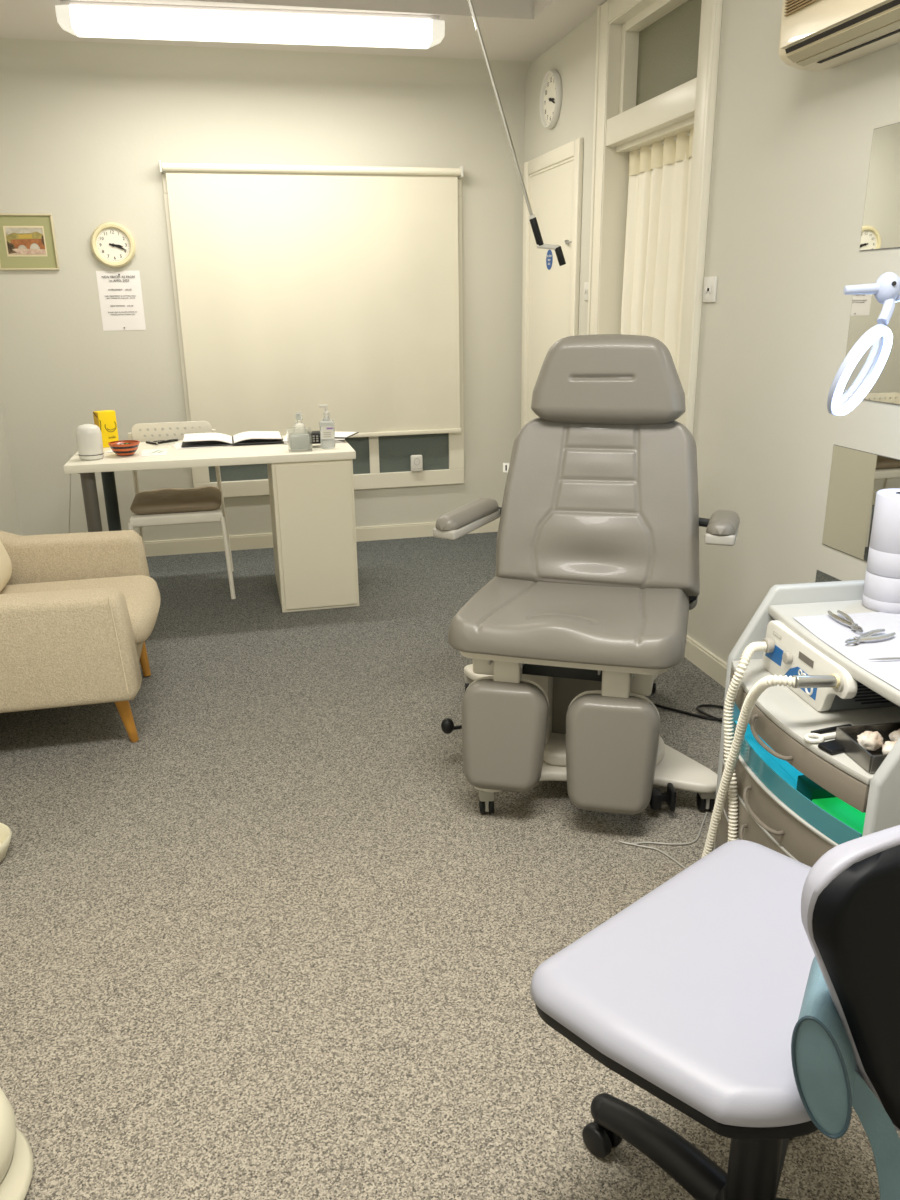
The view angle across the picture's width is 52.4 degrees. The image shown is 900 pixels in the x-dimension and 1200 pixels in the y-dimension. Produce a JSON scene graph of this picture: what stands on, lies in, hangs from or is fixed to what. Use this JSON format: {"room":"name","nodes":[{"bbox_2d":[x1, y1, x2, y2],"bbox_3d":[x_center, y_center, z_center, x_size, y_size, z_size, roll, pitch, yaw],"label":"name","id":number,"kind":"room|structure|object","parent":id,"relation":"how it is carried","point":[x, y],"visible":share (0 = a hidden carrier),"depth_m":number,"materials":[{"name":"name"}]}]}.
{"room":"podiatry treatment room","nodes":[
{"label":"podiatry treatment room","id":0,"kind":"room"},
{"bbox_2d":[0,404,21,535],"bbox_3d":[-1.679,-0.591,1.647,0.100,2.890,6.481,-5,19,-12],"label":"wall","id":1,"kind":"structure","parent":0,"point":[9,516],"depth_m":4.82,"materials":[{"name":"white paint"}]},
{"bbox_2d":[0,71,524,541],"bbox_3d":[-0.967,-1.710,5.018,3.132,2.890,0.100,-5,19,-12],"label":"wall","id":2,"kind":"structure","parent":0,"point":[85,151],"depth_m":4.85,"materials":[{"name":"white paint"}]},
{"bbox_2d":[0,213,58,269],"bbox_3d":[-2.146,-1.810,4.627,0.284,0.266,0.018,-5,19,-12],"label":"framed picture","id":3,"kind":"object","parent":2,"relation":"attached to","point":[27,241],"visible":1,"depth_m":4.63,"materials":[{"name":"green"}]},
{"bbox_2d":[5,228,45,253],"bbox_3d":[-2.146,-1.814,4.624,0.176,0.126,0.002,-5,19,-12],"label":"painting","id":4,"kind":"object","parent":3,"relation":"attached to","point":[17,240],"depth_m":4.62,"materials":[{"name":"paper"}]},
{"bbox_2d":[91,222,135,267],"bbox_3d":[-1.735,-1.829,4.716,0.218,0.218,0.032,-5,19,-12],"label":"wall clock","id":5,"kind":"object","parent":2,"relation":"attached to","point":[113,245],"visible":1,"depth_m":4.71,"materials":[{"name":"beige plastic"}]},
{"bbox_2d":[96,271,145,330],"bbox_3d":[-1.730,-1.573,4.813,0.216,0.298,0.011,-5,19,-12],"label":"paper notice","id":6,"kind":"object","parent":2,"relation":"attached to","point":[120,293],"visible":1,"depth_m":4.81,"materials":[{"name":"white paper"}]},
{"bbox_2d":[0,38,531,90],"bbox_3d":[-0.980,-2.680,4.583,2.882,0.115,0.115,-5,19,-12],"label":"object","id":7,"kind":"structure","parent":2,"relation":"attached to","point":[16,55],"depth_m":4.61,"materials":[{"name":"white paint"}]},
{"bbox_2d":[162,174,463,497],"bbox_3d":[-0.694,-1.441,5.108,1.575,1.684,0.022,-5,19,-12],"label":"window","id":8,"kind":"structure","parent":2,"relation":"in","point":[380,461],"depth_m":5.37,"materials":[{"name":"white paint"}]},
{"bbox_2d":[159,160,463,437],"bbox_3d":[-0.694,-1.607,5.020,1.578,1.430,0.084,-5,19,-12],"label":"roller blind","id":9,"kind":"object","parent":8,"relation":"attached to","point":[301,288],"visible":0.95,"depth_m":4.99,"materials":[{"name":"beige fabric"}]},
{"bbox_2d":[410,455,422,471],"bbox_3d":[-0.197,-0.808,5.412,0.072,0.100,0.024,-5,19,-12],"label":"air freshener","id":10,"kind":"object","parent":8,"relation":"attached to","point":[416,460],"visible":1,"depth_m":5.40,"materials":[{"name":"white plastic"}]},
{"bbox_2d":[144,518,499,556],"bbox_3d":[-0.959,-0.358,5.398,2.882,0.086,0.016,-5,19,-12],"label":"baseboard","id":11,"kind":"structure","parent":2,"relation":"attached to","point":[413,530],"depth_m":5.35,"materials":[{"name":"beige paint"}]},
{"bbox_2d":[0,0,606,60],"bbox_3d":[-0.295,-1.924,1.560,2.982,0.320,6.481,-5,19,-12],"label":"ceiling","id":12,"kind":"structure","parent":0,"point":[514,30],"depth_m":4.09,"materials":[{"name":"white paint"}]},
{"bbox_2d":[55,0,444,48],"bbox_3d":[-0.833,-2.485,3.962,1.624,0.100,0.164,-4,19,-10],"label":"ceiling light","id":13,"kind":"object","parent":12,"relation":"attached to","point":[78,18],"visible":1,"depth_m":3.90,"materials":[{"name":"white plastic"}]},
{"bbox_2d":[468,0,565,265],"bbox_3d":[0.174,-1.923,3.309,0.555,1.348,0.028,-5,19,-12],"label":"pole","id":14,"kind":"object","parent":12,"relation":"hanging from","point":[533,221],"visible":1,"depth_m":3.42,"materials":[{"name":"silver metal"}]},
{"bbox_2d":[0,532,899,1199],"bbox_3d":[0.129,0.650,2.504,3.778,0.050,6.681,-5,19,-12],"label":"floor","id":15,"kind":"structure","parent":0,"point":[276,940],"depth_m":2.16,"materials":[{"name":"carpet"}]},
{"bbox_2d":[0,823,11,861],"bbox_3d":[-1.233,0.650,2.373,0.184,0.064,0.184,-5,19,-12],"label":"bowl","id":16,"kind":"object","parent":15,"relation":"on","point":[5,831],"visible":1,"depth_m":2.39,"materials":[{"name":"beige ceramic"}]},
{"bbox_2d":[0,1087,32,1199],"bbox_3d":[-0.835,0.887,1.444,0.304,0.177,0.304,-5,19,-12],"label":"tub","id":17,"kind":"object","parent":15,"relation":"on","point":[16,1155],"visible":1,"depth_m":1.47,"materials":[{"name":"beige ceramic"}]},
{"bbox_2d":[0,530,160,742],"bbox_3d":[-1.435,-0.004,3.105,0.850,0.862,0.839,-5,19,-12],"label":"armchair","id":18,"kind":"object","parent":15,"relation":"on","point":[79,611],"visible":1,"depth_m":2.83,"materials":[{"name":"beige fabric"}]},
{"bbox_2d":[0,540,11,591],"bbox_3d":[-1.605,-0.172,3.009,0.197,0.382,0.530,-5,19,-12],"label":"cushion","id":19,"kind":"object","parent":18,"relation":"on","point":[5,551],"depth_m":3.18,"materials":[{"name":"beige fabric"}]},
{"bbox_2d":[0,575,160,644],"bbox_3d":[-1.364,0.050,3.142,0.705,0.117,0.550,-5,19,-12],"label":"seat cushion","id":20,"kind":"object","parent":18,"relation":"on","point":[141,592],"depth_m":3.24,"materials":[{"name":"beige fabric"}]},
{"bbox_2d":[128,421,235,598],"bbox_3d":[-1.339,-0.447,4.516,0.476,0.814,0.517,-5,19,-12],"label":"desk chair","id":21,"kind":"object","parent":15,"relation":"on","point":[217,515],"visible":0.44,"depth_m":4.49,"materials":[{"name":"white"}]},
{"bbox_2d":[130,486,220,513],"bbox_3d":[-1.337,-0.494,4.488,0.420,0.069,0.360,-5,19,-12],"label":"seat cushion","id":22,"kind":"object","parent":21,"relation":"on","point":[165,500],"visible":1,"depth_m":4.36,"materials":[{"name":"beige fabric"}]},
{"bbox_2d":[63,436,358,612],"bbox_3d":[-1.086,-0.357,4.360,1.230,0.735,0.615,-5,19,-12],"label":"desk","id":23,"kind":"object","parent":15,"relation":"on","point":[312,504],"visible":0.67,"depth_m":4.15,"materials":[{"name":"white laminate"}]},
{"bbox_2d":[69,454,78,532],"bbox_3d":[-1.868,-0.457,4.524,0.107,0.647,1.006,-11,21,-29],"label":"cable","id":24,"kind":"object","parent":23,"relation":"hanging from","point":[71,454],"visible":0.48,"depth_m":4.15,"materials":[{"name":"white plastic"}]},
{"bbox_2d":[75,424,103,460],"bbox_3d":[-1.562,-0.686,3.964,0.105,0.150,0.105,-5,19,-12],"label":"smart speaker","id":25,"kind":"object","parent":23,"relation":"on","point":[88,436],"visible":1,"depth_m":3.93},
{"bbox_2d":[93,410,118,447],"bbox_3d":[-1.617,-0.804,4.301,0.090,0.165,0.067,-16,24,-39],"label":"box","id":26,"kind":"object","parent":23,"relation":"on","point":[105,420],"visible":0.86,"depth_m":4.28,"materials":[{"name":"yellow cardboard"}]},
{"bbox_2d":[108,440,139,455],"bbox_3d":[-1.442,-0.670,4.058,0.134,0.058,0.134,-5,19,-12],"label":"patterned bowl","id":27,"kind":"object","parent":23,"relation":"on","point":[120,448],"visible":1,"depth_m":4.02,"materials":[{"name":"ceramic"}]},
{"bbox_2d":[141,449,166,456],"bbox_3d":[-1.335,-0.666,4.130,0.110,0.002,0.194,-6,19,-15],"label":"leaflet","id":28,"kind":"object","parent":23,"relation":"on","point":[152,452],"visible":1,"depth_m":4.12,"materials":[{"name":"white paper"}]},
{"bbox_2d":[153,439,177,441],"bbox_3d":[-1.365,-0.761,4.386,0.114,0.012,0.076,-12,21,-31],"label":"spectacles","id":29,"kind":"object","parent":23,"relation":"on","point":[171,439],"visible":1,"depth_m":4.37,"materials":[{"name":"black"}]},
{"bbox_2d":[174,442,232,449],"bbox_3d":[-1.170,-0.736,4.333,0.259,0.004,0.200,-7,19,-18],"label":"pile","id":30,"kind":"object","parent":23,"relation":"on","point":[177,446],"visible":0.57,"depth_m":4.26,"materials":[{"name":"white paper"}]},
{"bbox_2d":[181,431,283,446],"bbox_3d":[-1.044,-0.778,4.399,0.470,0.028,0.270,-5,19,-12],"label":"open book","id":31,"kind":"object","parent":23,"relation":"on","point":[249,437],"visible":1,"depth_m":4.34,"materials":[{"name":"white paper"}]},
{"bbox_2d":[286,426,312,451],"bbox_3d":[-0.678,-0.725,4.124,0.104,0.100,0.080,-5,19,-12],"label":"acrylic box","id":32,"kind":"object","parent":23,"relation":"on","point":[299,439],"visible":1,"depth_m":4.09,"materials":[{"name":"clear plastic"}]},
{"bbox_2d":[293,412,305,426],"bbox_3d":[-0.696,-0.792,4.238,0.060,0.156,0.060,-5,19,-12],"label":"clear bottle","id":33,"kind":"object","parent":23,"relation":"on","point":[298,416],"visible":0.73,"depth_m":4.21,"materials":[{"name":"white plastic"}]},
{"bbox_2d":[283,434,344,443],"bbox_3d":[-0.653,-0.783,4.431,0.290,0.018,0.239,-2,18,-5],"label":"paper stack","id":34,"kind":"object","parent":23,"relation":"on","point":[337,440],"visible":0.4,"depth_m":4.34,"materials":[{"name":"white paper"}]},
{"bbox_2d":[335,432,358,437],"bbox_3d":[-0.548,-0.802,4.442,0.160,0.005,0.190,3,19,11],"label":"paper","id":35,"kind":"object","parent":34,"relation":"on","point":[337,434],"visible":0.57,"depth_m":4.43,"materials":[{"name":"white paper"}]},
{"bbox_2d":[311,431,319,443],"bbox_3d":[-0.628,-0.751,4.224,0.070,0.050,0.081,-3,18,-7],"label":"card reader","id":36,"kind":"object","parent":23,"relation":"on","point":[315,434],"visible":0.49,"depth_m":4.19,"materials":[{"name":"black plastic"}]},
{"bbox_2d":[319,405,334,448],"bbox_3d":[-0.559,-0.787,4.154,0.066,0.196,0.041,-5,19,-12],"label":"pump bottle","id":37,"kind":"object","parent":23,"relation":"on","point":[327,431],"visible":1,"depth_m":4.14,"materials":[{"name":"white plastic"}]},
{"bbox_2d":[433,334,739,814],"bbox_3d":[0.388,-0.131,2.743,0.907,1.271,1.050,4,19,15],"label":"chair","id":38,"kind":"object","parent":15,"relation":"on","point":[595,585],"visible":1,"depth_m":2.60,"materials":[{"name":"grey leather"}]},
{"bbox_2d":[460,651,668,674],"bbox_3d":[0.346,0.086,2.587,0.580,0.028,0.520,4,19,15],"label":"frame","id":39,"kind":"object","parent":38,"relation":"on","point":[637,667],"depth_m":2.35,"materials":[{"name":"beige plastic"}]},
{"bbox_2d":[618,812,707,868],"bbox_3d":[0.651,0.639,2.422,0.293,0.005,0.290,-17,24,-41],"label":"cord","id":40,"kind":"object","parent":15,"relation":"on","point":[695,840],"visible":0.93,"depth_m":2.41,"materials":[{"name":"grey plastic"}]},
{"bbox_2d":[653,703,723,721],"bbox_3d":[0.936,0.393,3.142,0.478,0.016,0.127,13,23,36],"label":"power cable","id":41,"kind":"object","parent":15,"relation":"on","point":[710,717],"visible":0.62,"depth_m":3.17,"materials":[{"name":"black plastic"}]},
{"bbox_2d":[530,825,899,1199],"bbox_3d":[0.424,0.587,1.246,0.590,0.847,0.564,-12,21,-31],"label":"office chair","id":42,"kind":"object","parent":15,"relation":"on","point":[692,993],"visible":0.94,"depth_m":1.19,"materials":[{"name":"white leather"}]},
{"bbox_2d":[791,956,899,1199],"bbox_3d":[0.474,0.610,1.066,0.154,0.354,0.127,9,20,27],"label":"bracket","id":43,"kind":"object","parent":42,"relation":"attached to","point":[828,1083],"visible":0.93,"depth_m":1.01,"materials":[{"name":"blue plastic"}]},
{"bbox_2d":[713,580,899,866],"bbox_3d":[0.939,0.401,1.960,0.638,0.740,0.618,-3,18,-7],"label":"trolley","id":44,"kind":"object","parent":15,"relation":"on","point":[797,800],"visible":0.46,"depth_m":1.85,"materials":[{"name":"grey plastic"}]},
{"bbox_2d":[723,642,766,841],"bbox_3d":[0.641,0.401,2.110,0.136,0.652,0.162,-13,22,-32],"label":"corrugated hose","id":45,"kind":"object","parent":44,"relation":"attached to","point":[748,652],"visible":0.55,"depth_m":2.02,"materials":[{"name":"white plastic"}]},
{"bbox_2d":[731,659,899,784],"bbox_3d":[0.941,0.220,1.903,0.585,0.015,0.561,-3,18,-7],"label":"shelf","id":46,"kind":"object","parent":44,"relation":"attached to","point":[785,712],"depth_m":1.84,"materials":[{"name":"grey plastic"}]},
{"bbox_2d":[796,775,835,800],"bbox_3d":[0.778,0.377,1.843,0.140,0.036,0.060,-3,18,-7],"label":"tray","id":47,"kind":"object","parent":44,"relation":"on","point":[808,788],"depth_m":1.81,"materials":[{"name":"green plastic"}]},
{"bbox_2d":[804,732,835,743],"bbox_3d":[0.732,0.259,1.751,0.121,0.009,0.033,-6,19,-15],"label":"white handled clipper","id":48,"kind":"object","parent":44,"relation":"on","point":[808,737],"visible":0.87,"depth_m":1.74,"materials":[{"name":"white plastic"}]},
{"bbox_2d":[762,620,897,711],"bbox_3d":[0.876,0.140,1.934,0.316,0.118,0.341,-3,18,-7],"label":"drill","id":49,"kind":"object","parent":44,"relation":"on","point":[787,653],"visible":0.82,"depth_m":1.87,"materials":[{"name":"white plastic"}]},
{"bbox_2d":[762,638,774,652],"bbox_3d":[0.709,0.101,2.038,0.016,0.034,0.034,-3,18,-7],"label":"socket","id":50,"kind":"object","parent":49,"relation":"attached to","point":[770,642],"depth_m":2.02,"materials":[{"name":"grey plastic"}]},
{"bbox_2d":[792,674,839,687],"bbox_3d":[0.705,0.157,1.758,0.105,0.037,0.027,-6,19,-16],"label":"drill handpiece","id":51,"kind":"object","parent":49,"relation":"in","point":[832,680],"visible":1,"depth_m":1.75,"materials":[{"name":"silver metal"}]},
{"bbox_2d":[701,675,794,857],"bbox_3d":[0.600,0.425,1.984,0.076,0.684,0.331,-8,20,-21],"label":"corrugated hose","id":52,"kind":"object","parent":51,"relation":"attached to","point":[766,682],"visible":0.73,"depth_m":1.95,"materials":[{"name":"white plastic"}]},
{"bbox_2d":[811,724,851,733],"bbox_3d":[0.740,0.251,1.773,0.092,0.014,0.016,-7,19,-19],"label":"clip","id":53,"kind":"object","parent":44,"relation":"on","point":[829,729],"visible":0.76,"depth_m":1.76,"materials":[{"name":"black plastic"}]},
{"bbox_2d":[768,600,899,706],"bbox_3d":[0.996,0.096,1.871,0.490,0.025,0.561,-3,18,-7],"label":"countertop","id":54,"kind":"structure","parent":44,"relation":"on","point":[785,613],"depth_m":1.95,"materials":[{"name":"grey plastic"}]},
{"bbox_2d":[818,740,856,754],"bbox_3d":[0.729,0.272,1.711,0.074,0.010,0.036,-8,20,-22],"label":"phone","id":55,"kind":"object","parent":44,"relation":"on","point":[832,747],"visible":0.58,"depth_m":1.70,"materials":[{"name":"black plastic"}]},
{"bbox_2d":[812,797,865,834],"bbox_3d":[0.782,0.418,1.751,0.120,0.016,0.140,-3,18,-7],"label":"tray","id":56,"kind":"object","parent":44,"relation":"on","point":[844,812],"depth_m":1.76,"materials":[{"name":"green plastic"}]},
{"bbox_2d":[793,612,899,689],"bbox_3d":[0.901,0.099,1.818,0.262,0.002,0.440,-3,18,-7],"label":"sheet","id":57,"kind":"object","parent":44,"relation":"on","point":[829,630],"visible":0.84,"depth_m":1.87,"materials":[{"name":"grey paper"}]},
{"bbox_2d":[828,610,862,631],"bbox_3d":[0.849,0.045,1.956,0.036,0.012,0.129,-2,18,-3],"label":"nail clipper","id":58,"kind":"object","parent":57,"relation":"on","point":[849,621],"visible":1,"depth_m":1.95,"materials":[{"name":"silver metal"}]},
{"bbox_2d":[845,629,895,643],"bbox_3d":[0.851,0.076,1.863,0.129,0.012,0.040,-10,20,-26],"label":"nail clipper","id":59,"kind":"object","parent":57,"relation":"on","point":[867,636],"visible":1,"depth_m":1.85,"materials":[{"name":"silver metal"}]},
{"bbox_2d":[868,657,899,659],"bbox_3d":[0.890,0.112,1.763,0.170,0.004,0.005,-2,18,-3],"label":"probe","id":60,"kind":"object","parent":57,"relation":"on","point":[888,658],"visible":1,"depth_m":1.76,"materials":[{"name":"grey metal"}]},
{"bbox_2d":[827,272,899,415],"bbox_3d":[0.999,-0.333,1.815,0.469,0.824,0.204,8,20,26],"label":"lamp","id":61,"kind":"object","parent":44,"relation":"on","point":[886,290],"visible":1,"depth_m":1.82,"materials":[{"name":"white plastic"}]},
{"bbox_2d":[827,324,887,415],"bbox_3d":[0.827,-0.465,1.855,0.079,0.183,0.194,16,24,41],"label":"hood","id":62,"kind":"object","parent":61,"relation":"attached to","point":[838,384],"depth_m":1.82,"materials":[{"name":"white plastic"}]},
{"bbox_2d":[835,722,899,773],"bbox_3d":[0.858,0.266,1.683,0.254,0.035,0.119,-3,18,-7],"label":"metal tray","id":63,"kind":"object","parent":44,"relation":"on","point":[870,761],"visible":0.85,"depth_m":1.69,"materials":[{"name":"silver metal"}]},
{"bbox_2d":[857,731,883,750],"bbox_3d":[0.776,0.260,1.690,0.046,0.036,0.046,6,19,20],"label":"ball","id":64,"kind":"object","parent":63,"relation":"in","point":[869,740],"visible":0.97,"depth_m":1.68,"materials":[{"name":"white fabric"}]},
{"bbox_2d":[882,739,897,754],"bbox_3d":[0.807,0.271,1.654,0.056,0.035,0.042,-3,18,-7],"label":"ball","id":65,"kind":"object","parent":63,"relation":"in","point":[888,745],"visible":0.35,"depth_m":1.65,"materials":[{"name":"white fabric"}]},
{"bbox_2d":[889,729,899,740],"bbox_3d":[0.842,0.256,1.698,0.050,0.035,0.041,-3,18,-7],"label":"ball","id":66,"kind":"object","parent":63,"relation":"in","point":[894,735],"visible":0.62,"depth_m":1.70,"materials":[{"name":"white fabric"}]},
{"bbox_2d":[862,569,899,613],"bbox_3d":[0.995,-0.025,2.064,0.112,0.082,0.112,-3,18,-7],"label":"paper roll","id":67,"kind":"object","parent":44,"relation":"on","point":[880,593],"visible":0.66,"depth_m":2.03,"materials":[{"name":"grey paper"}]},
{"bbox_2d":[866,488,899,577],"bbox_3d":[0.993,-0.148,2.023,0.112,0.178,0.112,-3,18,-7],"label":"paper roll","id":68,"kind":"object","parent":67,"relation":"on","point":[884,547],"visible":1,"depth_m":2.00,"materials":[{"name":"white paper"}]},
{"bbox_2d":[525,0,899,662],"bbox_3d":[1.245,-0.845,2.296,0.150,2.890,6.481,-5,19,-12],"label":"wall","id":69,"kind":"structure","parent":0,"point":[791,152],"depth_m":2.92,"materials":[{"name":"white paint"}]},
{"bbox_2d":[540,70,561,128],"bbox_3d":[0.502,-2.501,4.572,0.032,0.260,0.260,-5,19,-12],"label":"wall clock","id":70,"kind":"object","parent":69,"relation":"attached to","point":[551,88],"visible":1,"depth_m":4.56,"materials":[{"name":"white plastic"}]},
{"bbox_2d":[521,138,583,427],"bbox_3d":[0.521,-1.284,4.957,0.036,2.080,0.844,-5,19,-12],"label":"door","id":71,"kind":"structure","parent":69,"relation":"in","point":[552,179],"depth_m":4.78,"materials":[{"name":"white paint"}]},
{"bbox_2d":[546,250,552,269],"bbox_3d":[0.521,-1.785,4.801,0.002,0.100,0.100,-5,19,-12],"label":"door sign","id":72,"kind":"object","parent":71,"relation":"attached to","point":[549,258],"visible":1,"depth_m":4.80,"materials":[{"name":"blue plastic"}]},
{"bbox_2d":[584,282,588,299],"bbox_3d":[0.651,-1.468,4.351,0.013,0.082,0.075,-5,19,-12],"label":"light switch","id":73,"kind":"object","parent":69,"relation":"attached to","point":[586,284],"visible":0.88,"depth_m":4.35,"materials":[{"name":"white plastic"}]},
{"bbox_2d":[587,0,722,434],"bbox_3d":[0.856,-1.174,3.848,0.182,2.555,1.044,-5,19,-12],"label":"door","id":74,"kind":"structure","parent":69,"relation":"in","point":[656,73],"depth_m":3.68,"materials":[{"name":"white paint"}]},
{"bbox_2d":[621,128,693,372],"bbox_3d":[0.893,-0.927,3.965,0.070,1.972,0.840,-5,19,-12],"label":"pleated curtain","id":75,"kind":"object","parent":74,"relation":"hanging from","point":[659,172],"visible":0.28,"depth_m":3.81,"materials":[{"name":"white fabric"}]},
{"bbox_2d":[685,635,726,687],"bbox_3d":[1.431,0.815,1.729,0.016,0.086,4.345,-5,19,-12],"label":"baseboard","id":76,"kind":"structure","parent":69,"relation":"attached to","point":[708,662],"depth_m":3.50,"materials":[{"name":"beige paint"}]},
{"bbox_2d":[702,276,716,301],"bbox_3d":[0.924,-1.107,3.262,0.013,0.086,0.085,-5,19,-12],"label":"switch","id":77,"kind":"object","parent":69,"relation":"attached to","point":[710,283],"visible":1,"depth_m":3.25,"materials":[{"name":"white plastic"}]},
{"bbox_2d":[815,570,841,582],"bbox_3d":[1.158,0.094,2.702,0.004,0.298,0.300,-5,19,-12],"label":"tile","id":78,"kind":"structure","parent":69,"relation":"attached to","point":[821,576],"depth_m":2.76,"materials":[{"name":"grey tile"}]},
{"bbox_2d":[779,0,899,70],"bbox_3d":[1.070,-1.472,2.053,0.190,0.318,0.910,-5,19,-12],"label":"air conditioner","id":79,"kind":"object","parent":69,"relation":"attached to","point":[816,35],"visible":1,"depth_m":2.30,"materials":[{"name":"beige plastic"}]},
{"bbox_2d":[784,0,817,15],"bbox_3d":[0.982,-1.494,2.019,0.008,0.154,0.820,-5,19,-12],"label":"grille","id":80,"kind":"object","parent":79,"relation":"attached to","point":[791,7],"depth_m":2.36,"materials":[{"name":"brown"}]},
{"bbox_2d":[822,444,899,561],"bbox_3d":[1.155,-0.266,2.572,0.004,0.298,0.300,-5,19,-12],"label":"mirror","id":81,"kind":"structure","parent":69,"relation":"attached to","point":[856,476],"depth_m":2.60,"materials":[{"name":"grey mirror"}]},
{"bbox_2d":[842,293,899,404],"bbox_3d":[1.151,-0.679,2.429,0.004,0.298,0.300,-5,19,-12],"label":"mirror","id":82,"kind":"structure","parent":69,"relation":"attached to","point":[865,309],"depth_m":2.46,"materials":[{"name":"grey mirror"}]},
{"bbox_2d":[859,122,899,250],"bbox_3d":[1.147,-1.046,2.303,0.004,0.298,0.300,-5,19,-12],"label":"mirror","id":83,"kind":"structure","parent":69,"relation":"attached to","point":[881,217],"depth_m":2.38,"materials":[{"name":"grey mirror"}]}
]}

